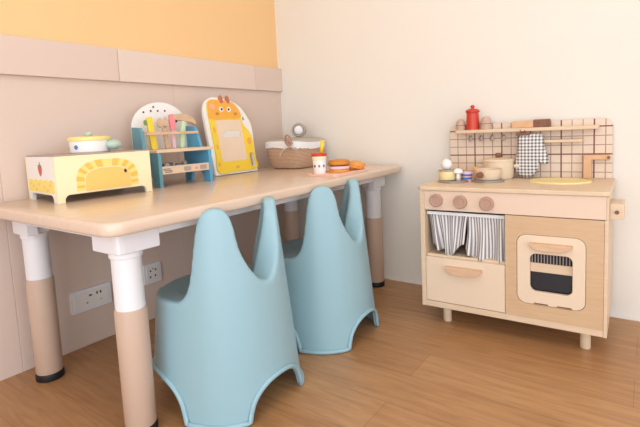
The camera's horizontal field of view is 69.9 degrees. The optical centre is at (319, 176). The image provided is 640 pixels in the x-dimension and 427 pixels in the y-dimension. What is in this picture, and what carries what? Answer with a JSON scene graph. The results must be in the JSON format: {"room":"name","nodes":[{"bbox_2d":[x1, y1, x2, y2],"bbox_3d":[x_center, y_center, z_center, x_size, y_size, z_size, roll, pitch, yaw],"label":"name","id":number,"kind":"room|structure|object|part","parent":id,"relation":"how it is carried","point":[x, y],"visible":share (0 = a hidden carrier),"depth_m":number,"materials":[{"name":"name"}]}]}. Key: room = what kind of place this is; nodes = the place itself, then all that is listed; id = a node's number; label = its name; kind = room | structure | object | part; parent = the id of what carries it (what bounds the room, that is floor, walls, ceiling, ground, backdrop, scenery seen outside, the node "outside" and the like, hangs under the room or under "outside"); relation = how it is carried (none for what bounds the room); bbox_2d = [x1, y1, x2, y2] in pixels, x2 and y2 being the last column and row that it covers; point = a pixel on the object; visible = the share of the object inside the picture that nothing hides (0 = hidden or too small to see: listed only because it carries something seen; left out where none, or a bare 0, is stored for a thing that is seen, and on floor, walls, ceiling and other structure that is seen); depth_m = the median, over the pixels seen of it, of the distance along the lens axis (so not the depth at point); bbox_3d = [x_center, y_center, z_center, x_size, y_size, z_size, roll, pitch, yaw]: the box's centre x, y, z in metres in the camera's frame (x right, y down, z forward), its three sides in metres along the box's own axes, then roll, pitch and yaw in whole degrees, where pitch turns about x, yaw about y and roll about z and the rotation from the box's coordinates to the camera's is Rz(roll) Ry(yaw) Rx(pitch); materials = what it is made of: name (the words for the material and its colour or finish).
{"room":"children's room","nodes":[
{"label":"children's room","id":0,"kind":"room"},
{"bbox_2d":[0,0,277,68],"bbox_3d":[-1.307,-0.586,1.245,0.096,2.600,3.500,1,7,36],"label":"wall","id":1,"kind":"structure","parent":0,"point":[231,31],"depth_m":2.00,"materials":[{"name":"paint"}]},
{"bbox_2d":[0,177,22,380],"bbox_3d":[-1.256,0.205,1.252,0.010,1.022,0.699,1,7,36],"label":"trim","id":2,"kind":"structure","parent":1,"relation":"attached to","point":[11,364],"depth_m":1.54,"materials":[{"name":"white paint"}]},
{"bbox_2d":[0,34,119,81],"bbox_3d":[-1.103,-0.391,1.430,0.028,0.129,0.993,1,7,36],"label":"wall panel","id":3,"kind":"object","parent":1,"relation":"attached to","point":[19,56],"depth_m":1.63,"materials":[{"name":"beige paint"}]},
{"bbox_2d":[69,281,111,314],"bbox_3d":[-0.880,0.467,1.765,0.012,0.085,0.159,1,7,36],"label":"wall socket","id":4,"kind":"object","parent":1,"relation":"attached to","point":[98,295],"visible":1,"depth_m":1.76,"materials":[{"name":"white plastic"}]},
{"bbox_2d":[0,75,186,370],"bbox_3d":[-0.847,0.129,1.819,0.010,1.022,0.706,1,7,36],"label":"wall panel","id":5,"kind":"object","parent":1,"relation":"attached to","point":[38,115],"depth_m":1.70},
{"bbox_2d":[142,261,161,284],"bbox_3d":[-0.725,0.416,1.980,0.012,0.086,0.086,1,7,36],"label":"wall socket","id":6,"kind":"object","parent":1,"relation":"attached to","point":[152,273],"visible":0.98,"depth_m":1.97,"materials":[{"name":"white plastic"}]},
{"bbox_2d":[117,49,255,89],"bbox_3d":[-0.585,-0.487,2.147,0.028,0.129,0.782,1,7,36],"label":"trim","id":7,"kind":"structure","parent":1,"relation":"attached to","point":[133,66],"depth_m":2.07,"materials":[{"name":"beige paint"}]},
{"bbox_2d":[172,85,285,274],"bbox_3d":[-0.425,0.050,2.403,0.010,1.022,0.742,1,7,36],"label":"wall panel","id":8,"kind":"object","parent":1,"relation":"attached to","point":[262,109],"depth_m":2.44,"materials":[{"name":"beige paint"}]},
{"bbox_2d":[255,66,282,91],"bbox_3d":[-0.292,-0.542,2.552,0.028,0.129,0.219,1,7,36],"label":"trim","id":9,"kind":"structure","parent":1,"relation":"attached to","point":[266,78],"depth_m":2.54,"materials":[{"name":"beige paint"}]},
{"bbox_2d":[0,279,639,426],"bbox_3d":[0.300,0.784,0.268,3.900,0.080,3.700,1,7,36],"label":"floor","id":10,"kind":"structure","parent":0,"point":[415,368],"depth_m":1.42,"materials":[{"name":"laminate"}]},
{"bbox_2d":[0,165,400,426],"bbox_3d":[-0.329,0.314,1.870,0.770,0.595,1.505,1,7,36],"label":"table","id":11,"kind":"object","parent":10,"relation":"on","point":[121,223],"visible":0.84,"depth_m":1.39,"materials":[{"name":"brown wood"}]},
{"bbox_3d":[-0.916,0.491,1.523,0.082,0.323,0.082,1,7,36],"label":"leg","id":12,"kind":"part","parent":11,"relation":"part of","materials":[{"name":"beige wood"}]},
{"bbox_2d":[25,149,152,203],"bbox_3d":[-0.794,-0.009,1.584,0.271,0.148,0.310,2,8,41],"label":"stove","id":13,"kind":"object","parent":11,"relation":"on","point":[62,175],"visible":1,"depth_m":1.48,"materials":[{"name":"beige paint"}]},
{"bbox_2d":[26,149,147,156],"bbox_3d":[-0.800,-0.081,1.581,0.258,0.004,0.305,2,8,41],"label":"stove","id":14,"kind":"object","parent":13,"relation":"in","point":[112,153],"depth_m":1.52,"materials":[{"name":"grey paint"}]},
{"bbox_2d":[67,131,121,153],"bbox_3d":[-0.778,-0.120,1.577,0.163,0.072,0.135,-7,7,-34],"label":"casserole","id":15,"kind":"object","parent":13,"relation":"on","point":[88,143],"visible":0.99,"depth_m":1.52,"materials":[{"name":"white paint"}]},
{"bbox_3d":[-0.790,-0.131,1.568,0.135,0.015,0.135,-7,7,-34],"label":"lid","id":16,"kind":"part","parent":15,"relation":"part of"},
{"bbox_3d":[-0.712,-0.111,1.579,0.053,0.035,0.059,-7,7,-34],"label":"handle","id":17,"kind":"part","parent":15,"relation":"part of","materials":[{"name":"green paint"}]},
{"bbox_2d":[86,167,130,190],"bbox_3d":[-0.694,0.003,1.504,0.003,0.070,0.146,2,8,41],"label":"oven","id":18,"kind":"object","parent":13,"relation":"in","point":[97,178],"depth_m":1.50,"materials":[{"name":"paint"}]},
{"bbox_3d":[-0.489,0.501,1.217,0.082,0.323,0.082,1,7,36],"label":"leg","id":19,"kind":"part","parent":11,"relation":"part of","materials":[{"name":"beige wood"}]},
{"bbox_2d":[131,102,212,187],"bbox_3d":[-0.594,-0.138,1.844,0.195,0.332,0.255,2,8,42],"label":"workbench","id":20,"kind":"object","parent":11,"relation":"on","point":[198,157],"visible":0.84,"depth_m":1.85,"materials":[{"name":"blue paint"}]},
{"bbox_2d":[143,117,157,149],"bbox_3d":[-0.664,-0.169,1.792,0.013,0.128,0.047,2,8,42],"label":"screwdriver","id":21,"kind":"object","parent":20,"relation":"on","point":[148,121],"visible":0.99,"depth_m":1.79,"materials":[{"name":"yellow paint"}]},
{"bbox_3d":[-0.663,-0.025,1.773,0.185,0.130,0.014,2,8,42],"label":"panel","id":22,"kind":"part","parent":20,"relation":"part of","materials":[{"name":"blue paint"}]},
{"bbox_2d":[157,117,169,148],"bbox_3d":[-0.626,-0.174,1.834,0.012,0.127,0.049,2,8,42],"label":"wrench","id":23,"kind":"object","parent":20,"relation":"in","point":[164,124],"visible":0.99,"depth_m":1.83,"materials":[{"name":"brown wood"}]},
{"bbox_3d":[-0.620,-0.160,1.842,0.012,0.095,0.019,2,14,42],"label":"handle","id":24,"kind":"part","parent":23,"relation":"part of","materials":[{"name":"brown wood"}]},
{"bbox_2d":[168,114,176,147],"bbox_3d":[-0.595,-0.185,1.868,0.015,0.138,0.034,2,8,42],"label":"chisel","id":25,"kind":"object","parent":20,"relation":"in","point":[172,123],"visible":0.94,"depth_m":1.86,"materials":[{"name":"pink paint"}]},
{"bbox_3d":[-0.601,-0.221,1.860,0.015,0.064,0.023,2,8,42],"label":"handle","id":26,"kind":"part","parent":25,"relation":"part of","materials":[{"name":"pink paint"}]},
{"bbox_2d":[173,114,195,147],"bbox_3d":[-0.562,-0.191,1.904,0.018,0.140,0.108,2,8,42],"label":"hammer","id":27,"kind":"object","parent":20,"relation":"in","point":[182,118],"visible":0.99,"depth_m":1.89,"materials":[{"name":"green paint"}]},
{"bbox_3d":[-0.570,-0.176,1.897,0.012,0.112,0.017,2,1,42],"label":"handle","id":28,"kind":"part","parent":27,"relation":"part of","materials":[{"name":"green paint"}]},
{"bbox_2d":[162,162,208,174],"bbox_3d":[-0.526,-0.033,1.798,0.010,0.030,0.207,2,8,42],"label":"tray","id":29,"kind":"object","parent":20,"relation":"on","point":[197,166],"depth_m":1.79,"materials":[{"name":"brown wood"}]},
{"bbox_3d":[-0.516,-0.049,1.937,0.185,0.130,0.014,2,8,42],"label":"panel","id":30,"kind":"part","parent":20,"relation":"part of","materials":[{"name":"blue paint"}]},
{"bbox_2d":[202,95,257,176],"bbox_3d":[-0.430,-0.201,2.186,0.093,0.373,0.292,1,7,36],"label":"board","id":31,"kind":"object","parent":11,"relation":"on","point":[227,128],"visible":1,"depth_m":2.15,"materials":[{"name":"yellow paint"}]},
{"bbox_3d":[-0.154,0.349,2.578,0.082,0.323,0.082,1,7,36],"label":"leg","id":32,"kind":"part","parent":11,"relation":"part of","materials":[{"name":"brown wood"}]},
{"bbox_2d":[265,134,324,168],"bbox_3d":[-0.137,-0.136,2.395,0.257,0.173,0.309,1,7,36],"label":"wicker basket","id":33,"kind":"object","parent":11,"relation":"on","point":[293,152],"visible":0.98,"depth_m":2.30,"materials":[{"name":"brown wicker"}]},
{"bbox_3d":[-0.130,-0.169,2.404,0.257,0.046,0.279,1,7,36],"label":"lace trim","id":34,"kind":"part","parent":33,"relation":"part of","materials":[{"name":"white fabric"}]},
{"bbox_2d":[292,123,305,136],"bbox_3d":[-0.110,-0.245,2.408,0.074,0.074,0.107,-3,6,2],"label":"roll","id":35,"kind":"object","parent":33,"relation":"on","point":[298,129],"visible":1,"depth_m":2.37,"materials":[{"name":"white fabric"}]},
{"bbox_2d":[308,168,367,176],"bbox_3d":[0.082,-0.019,1.956,0.150,0.010,0.270,1,7,36],"label":"food tray","id":36,"kind":"object","parent":11,"relation":"on","point":[327,174],"visible":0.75,"depth_m":1.87,"materials":[{"name":"pink plastic"}]},
{"bbox_2d":[311,140,326,173],"bbox_3d":[-0.003,-0.082,1.902,0.066,0.141,0.066,1,7,36],"label":"drink cup","id":37,"kind":"object","parent":36,"relation":"on","point":[319,159],"visible":0.94,"depth_m":1.88,"materials":[{"name":"white paint"}]},
{"bbox_3d":[-0.004,-0.091,1.901,0.066,0.012,0.066,1,7,36],"label":"lid","id":38,"kind":"part","parent":37,"relation":"part of","materials":[{"name":"red paint"}]},
{"bbox_2d":[328,159,350,172],"bbox_3d":[0.084,-0.048,1.953,0.111,0.055,0.114,1,7,36],"label":"burger","id":39,"kind":"object","parent":36,"relation":"on","point":[335,165],"visible":0.99,"depth_m":1.92,"materials":[{"name":"orange paint"}]},
{"bbox_2d":[349,161,364,169],"bbox_3d":[0.156,-0.051,2.026,0.092,0.040,0.074,-3,6,-4],"label":"nugget","id":40,"kind":"object","parent":36,"relation":"on","point":[354,165],"visible":0.8,"depth_m":2.00,"materials":[{"name":"orange food"}]},
{"bbox_3d":[0.272,0.359,2.272,0.082,0.323,0.082,1,7,36],"label":"leg","id":41,"kind":"part","parent":11,"relation":"part of","materials":[{"name":"beige wood"}]},
{"bbox_2d":[152,196,303,426],"bbox_3d":[-0.297,0.362,1.410,0.449,0.587,0.431,1,7,36],"label":"chair","id":42,"kind":"object","parent":10,"relation":"on","point":[224,329],"visible":1,"depth_m":1.23,"materials":[{"name":"blue plastic"}]},
{"bbox_3d":[-0.294,0.340,1.404,0.349,0.019,0.341,1,7,36],"label":"seat","id":43,"kind":"part","parent":42,"relation":"part of","materials":[{"name":"blue plastic"}]},
{"bbox_2d":[282,178,378,354],"bbox_3d":[-0.013,0.310,1.795,0.449,0.587,0.432,1,7,34],"label":"chair","id":44,"kind":"object","parent":10,"relation":"on","point":[328,273],"visible":0.84,"depth_m":1.61,"materials":[{"name":"blue plastic"}]},
{"bbox_3d":[-0.009,0.288,1.789,0.349,0.019,0.341,1,7,34],"label":"seat","id":45,"kind":"part","parent":44,"relation":"part of","materials":[{"name":"blue plastic"}]},
{"bbox_2d":[418,118,624,348],"bbox_3d":[0.763,0.182,1.750,0.668,0.776,0.408,1,7,35],"label":"play kitchen","id":46,"kind":"object","parent":10,"relation":"on","point":[555,272],"visible":0.91,"depth_m":1.62,"materials":[{"name":"brown wood"}]},
{"bbox_3d":[0.512,0.259,1.946,0.018,0.459,0.386,1,7,34],"label":"panel","id":47,"kind":"part","parent":46,"relation":"part of","materials":[{"name":"brown wood"}]},
{"bbox_2d":[438,169,455,179],"bbox_3d":[0.516,-0.008,1.851,0.071,0.041,0.071,1,7,35],"label":"tub","id":48,"kind":"object","parent":46,"relation":"on","point":[444,174],"visible":0.85,"depth_m":1.82,"materials":[{"name":"paint"}]},
{"bbox_3d":[0.515,-0.026,1.849,0.071,0.005,0.071,1,7,34],"label":"lid","id":49,"kind":"part","parent":48,"relation":"part of","materials":[{"name":"white plastic"}]},
{"bbox_2d":[441,159,451,168],"bbox_3d":[0.512,-0.050,1.851,0.043,0.043,0.043,1,7,35],"label":"ball","id":50,"kind":"object","parent":48,"relation":"on","point":[446,163],"visible":1,"depth_m":1.84,"materials":[{"name":"white paint"}]},
{"bbox_3d":[0.537,0.017,1.848,0.118,0.009,0.118,1,7,35],"label":"burner","id":51,"kind":"part","parent":46,"relation":"part of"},
{"bbox_2d":[453,168,462,179],"bbox_3d":[0.548,-0.009,1.816,0.039,0.047,0.039,1,7,35],"label":"mushroom","id":52,"kind":"object","parent":46,"relation":"on","point":[457,171],"visible":1,"depth_m":1.81,"materials":[{"name":"white paint"}]},
{"bbox_2d":[456,119,465,129],"bbox_3d":[0.613,-0.226,1.995,0.043,0.047,0.043,1,7,35],"label":"shaker","id":53,"kind":"object","parent":46,"relation":"on","point":[460,124],"visible":0.92,"depth_m":1.98,"materials":[{"name":"grey wood"}]},
{"bbox_3d":[0.530,0.356,1.699,0.135,0.030,0.022,1,7,35],"label":"handle","id":54,"kind":"part","parent":46,"relation":"part of","materials":[{"name":"brown wood"}]},
{"bbox_2d":[427,211,504,262],"bbox_3d":[0.546,0.222,1.717,0.290,0.176,0.038,1,7,35],"label":"striped curtain","id":55,"kind":"object","parent":46,"relation":"in","point":[485,239],"visible":0.98,"depth_m":1.70,"materials":[{"name":"white fabric"}]},
{"bbox_3d":[0.491,0.221,1.756,0.155,0.175,0.034,1,7,34],"label":"cloth panel","id":56,"kind":"part","parent":55,"relation":"part of","materials":[{"name":"white fabric"}]},
{"bbox_3d":[0.604,0.222,1.678,0.151,0.172,0.035,1,7,35],"label":"cloth panel","id":57,"kind":"part","parent":55,"relation":"part of","materials":[{"name":"white fabric"}]},
{"bbox_3d":[0.542,0.398,1.719,0.292,0.174,0.016,1,7,35],"label":"drawer","id":58,"kind":"part","parent":46,"relation":"part of","materials":[{"name":"beige wood"}]},
{"bbox_2d":[428,235,504,263],"bbox_3d":[0.645,0.288,1.862,0.296,0.010,0.356,1,7,35],"label":"shelf","id":59,"kind":"object","parent":46,"relation":"attached to","point":[460,256],"depth_m":1.75,"materials":[{"name":"brown wood"}]},
{"bbox_2d":[461,171,472,181],"bbox_3d":[0.591,-0.001,1.842,0.045,0.040,0.045,1,7,35],"label":"cup","id":60,"kind":"object","parent":46,"relation":"on","point":[466,175],"visible":0.92,"depth_m":1.82,"materials":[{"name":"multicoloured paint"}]},
{"bbox_2d":[465,105,479,129],"bbox_3d":[0.654,-0.254,1.962,0.058,0.105,0.058,1,7,35],"label":"pepper mill","id":61,"kind":"object","parent":46,"relation":"on","point":[472,117],"visible":1,"depth_m":1.94,"materials":[{"name":"red paint"}]},
{"bbox_2d":[473,166,477,178],"bbox_3d":[0.641,-0.014,1.867,0.028,0.056,0.015,-2,6,5],"label":"slice","id":62,"kind":"object","parent":46,"relation":"on","point":[474,167],"visible":0.28,"depth_m":1.86,"materials":[{"name":"orange paint"}]},
{"bbox_3d":[0.865,0.232,1.928,0.584,0.436,0.012,1,7,35],"label":"panel","id":63,"kind":"part","parent":46,"relation":"part of","materials":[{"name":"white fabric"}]},
{"bbox_2d":[480,117,491,129],"bbox_3d":[0.701,-0.227,1.934,0.050,0.053,0.050,1,7,35],"label":"shaker","id":64,"kind":"object","parent":46,"relation":"on","point":[485,123],"visible":0.97,"depth_m":1.92,"materials":[{"name":"grey wood"}]},
{"bbox_2d":[475,168,501,179],"bbox_3d":[0.652,-0.009,1.793,0.102,0.040,0.139,3,8,42],"label":"saucepan","id":65,"kind":"object","parent":46,"relation":"on","point":[480,173],"visible":1,"depth_m":1.76,"materials":[{"name":"beige paint"}]},
{"bbox_3d":[0.612,-0.005,1.750,0.024,0.023,0.022,3,8,42],"label":"handle","id":66,"kind":"part","parent":65,"relation":"part of","materials":[{"name":"brown wood"}]},
{"bbox_3d":[0.665,0.014,1.809,0.118,0.009,0.118,1,7,35],"label":"burner","id":67,"kind":"part","parent":46,"relation":"part of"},
{"bbox_2d":[478,153,518,179],"bbox_3d":[0.738,-0.046,1.891,0.137,0.105,0.126,-3,6,-7],"label":"pot","id":68,"kind":"object","parent":46,"relation":"on","point":[507,164],"visible":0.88,"depth_m":1.84,"materials":[{"name":"beige paint"}]},
{"bbox_3d":[0.735,-0.071,1.889,0.124,0.017,0.124,1,7,34],"label":"lid","id":69,"kind":"part","parent":68,"relation":"part of","materials":[{"name":"beige paint"}]},
{"bbox_3d":[0.774,0.480,1.796,0.592,0.022,0.385,1,7,35],"label":"panel","id":70,"kind":"part","parent":46,"relation":"part of","materials":[{"name":"brown wood"}]},
{"bbox_3d":[0.651,0.094,1.602,0.595,0.074,0.017,1,7,35],"label":"control panel","id":71,"kind":"part","parent":46,"relation":"part of","materials":[{"name":"beige wood"}]},
{"bbox_2d":[418,176,615,196],"bbox_3d":[0.746,0.029,1.749,0.634,0.015,0.394,1,7,35],"label":"countertop","id":72,"kind":"structure","parent":46,"relation":"on","point":[600,187],"depth_m":1.61,"materials":[{"name":"brown wood"}]},
{"bbox_2d":[455,125,599,133],"bbox_3d":[0.820,-0.191,1.855,0.535,0.014,0.062,1,7,34],"label":"shelf","id":73,"kind":"object","parent":46,"relation":"attached to","point":[496,129],"depth_m":1.82,"materials":[{"name":"brown wood"}]},
{"bbox_2d":[514,130,548,177],"bbox_3d":[0.838,-0.093,1.819,0.127,0.200,0.028,1,7,34],"label":"oven mitt","id":74,"kind":"object","parent":46,"relation":"hanging from","point":[531,151],"visible":1,"depth_m":1.81,"materials":[{"name":"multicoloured fabric"}]},
{"bbox_2d":[512,119,550,127],"bbox_3d":[0.847,-0.213,1.835,0.138,0.031,0.027,1,7,35],"label":"knife","id":75,"kind":"object","parent":46,"relation":"on","point":[536,122],"visible":0.94,"depth_m":1.82,"materials":[{"name":"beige wood"}]},
{"bbox_3d":[0.823,-0.212,1.853,0.078,0.028,0.026,1,7,34],"label":"blade","id":76,"kind":"part","parent":75,"relation":"part of","materials":[{"name":"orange wood"}]},
{"bbox_3d":[0.879,-0.212,1.813,0.060,0.031,0.027,1,7,35],"label":"handle","id":77,"kind":"part","parent":75,"relation":"part of","materials":[{"name":"brown wood"}]},
{"bbox_2d":[450,118,612,177],"bbox_3d":[0.845,-0.112,1.895,0.617,0.227,0.014,1,7,34],"label":"backsplash","id":78,"kind":"structure","parent":46,"relation":"attached to","point":[565,158],"depth_m":1.82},
{"bbox_3d":[0.764,0.238,1.520,0.129,0.025,0.020,1,7,34],"label":"handle","id":79,"kind":"part","parent":46,"relation":"part of","materials":[{"name":"brown wood"}]},
{"bbox_3d":[0.776,0.319,1.543,0.207,0.242,0.014,1,7,35],"label":"oven door","id":80,"kind":"part","parent":46,"relation":"part of","materials":[{"name":"beige wood"}]},
{"bbox_3d":[0.781,0.314,1.541,0.296,0.358,0.014,1,7,35],"label":"panel","id":81,"kind":"part","parent":46,"relation":"part of","materials":[{"name":"beige wood"}]},
{"bbox_2d":[529,178,591,184],"bbox_3d":[0.890,0.016,1.702,0.208,0.006,0.167,1,7,35],"label":"basin","id":82,"kind":"object","parent":46,"relation":"in","point":[536,181],"depth_m":1.69,"materials":[{"name":"yellow plastic"}]},
{"bbox_2d":[544,139,582,142],"bbox_3d":[0.933,-0.141,1.794,0.169,0.011,0.045,1,7,35],"label":"shelf","id":83,"kind":"object","parent":46,"relation":"attached to","point":[545,140],"depth_m":1.77,"materials":[{"name":"brown wood"}]},
{"bbox_2d":[583,154,610,178],"bbox_3d":[1.049,-0.038,1.737,0.087,0.091,0.030,1,7,35],"label":"faucet","id":84,"kind":"object","parent":46,"relation":"on","point":[595,166],"depth_m":1.74,"materials":[{"name":"brown wood"}]},
{"bbox_3d":[1.016,0.268,1.610,0.010,0.459,0.370,1,7,35],"label":"panel","id":85,"kind":"part","parent":46,"relation":"part of","materials":[{"name":"brown wood"}]},
{"bbox_2d":[274,0,639,317],"bbox_3d":[1.284,-0.744,1.586,3.900,2.600,0.100,1,7,36],"label":"wall","id":86,"kind":"structure","parent":0,"point":[382,82],"depth_m":2.10,"materials":[{"name":"white paint"}]},
{"bbox_2d":[384,276,639,321],"bbox_3d":[1.315,0.548,1.673,3.700,0.012,0.004,1,7,36],"label":"baseboard","id":87,"kind":"structure","parent":86,"relation":"attached to","point":[389,278],"depth_m":1.80,"materials":[{"name":"white paint"}]}
]}

